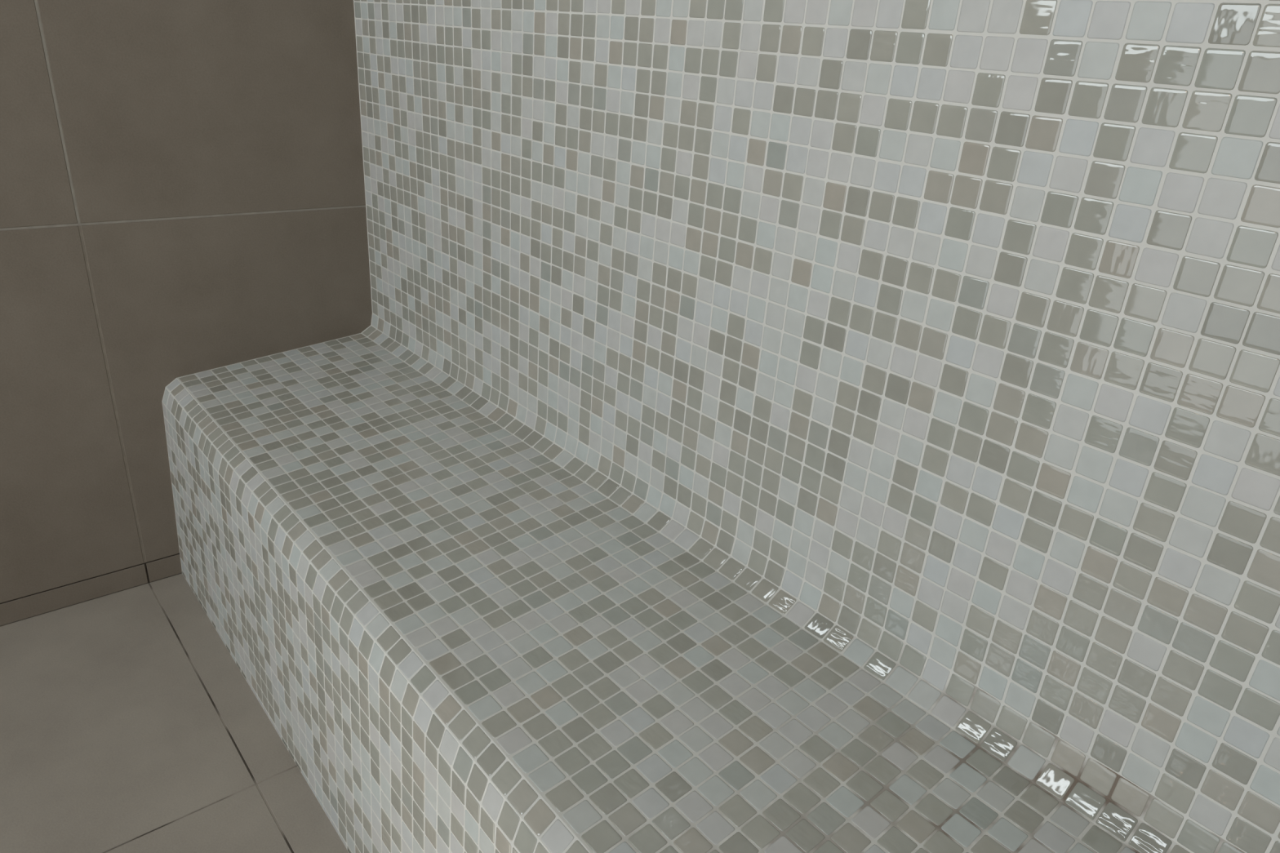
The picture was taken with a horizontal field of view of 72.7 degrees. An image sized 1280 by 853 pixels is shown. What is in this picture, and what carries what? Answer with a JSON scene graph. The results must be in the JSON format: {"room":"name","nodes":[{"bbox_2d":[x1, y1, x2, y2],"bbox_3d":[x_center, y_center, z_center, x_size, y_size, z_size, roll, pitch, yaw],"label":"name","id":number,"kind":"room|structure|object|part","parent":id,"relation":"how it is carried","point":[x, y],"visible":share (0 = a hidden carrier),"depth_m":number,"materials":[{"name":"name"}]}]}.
{"room":"spa","nodes":[
{"label":"spa","id":0,"kind":"room"},
{"bbox_2d":[0,573,348,852],"bbox_3d":[-0.286,0.974,0.244,2.080,0.102,3.247,-16,31,-37],"label":"floor","id":1,"kind":"structure","parent":0,"point":[128,723],"depth_m":1.22,"materials":[{"name":"beige tile"}]},
{"bbox_2d":[161,313,1244,852],"bbox_3d":[-0.068,0.359,0.986,0.406,0.441,1.880,-16,31,-37],"label":"bench","id":2,"kind":"object","parent":1,"relation":"on","point":[464,625],"visible":1,"depth_m":0.91,"materials":[{"name":"tile"}]},
{"bbox_3d":[-0.214,0.445,0.894,0.035,0.340,1.880,-16,31,-37],"label":"panel","id":3,"kind":"part","parent":2,"relation":"part of","materials":[{"name":"tile"}]},
{"bbox_2d":[0,0,372,604],"bbox_3d":[-1.250,-0.624,0.817,1.986,2.126,0.099,-16,31,-37],"label":"wall","id":4,"kind":"structure","parent":0,"point":[182,186],"depth_m":1.39,"materials":[{"name":"brown tile"}]},
{"bbox_2d":[0,554,182,626],"bbox_3d":[-1.324,0.361,1.260,1.983,0.040,0.099,-16,31,-37],"label":"baseboard","id":5,"kind":"structure","parent":4,"relation":"attached to","point":[40,603],"depth_m":1.50,"materials":[{"name":"tile"}]},
{"bbox_2d":[353,0,1279,852],"bbox_3d":[0.596,-0.451,0.257,0.102,1.730,3.148,-16,31,-37],"label":"wall","id":6,"kind":"structure","parent":0,"point":[961,317],"depth_m":0.75,"materials":[{"name":"tile"}]}
]}

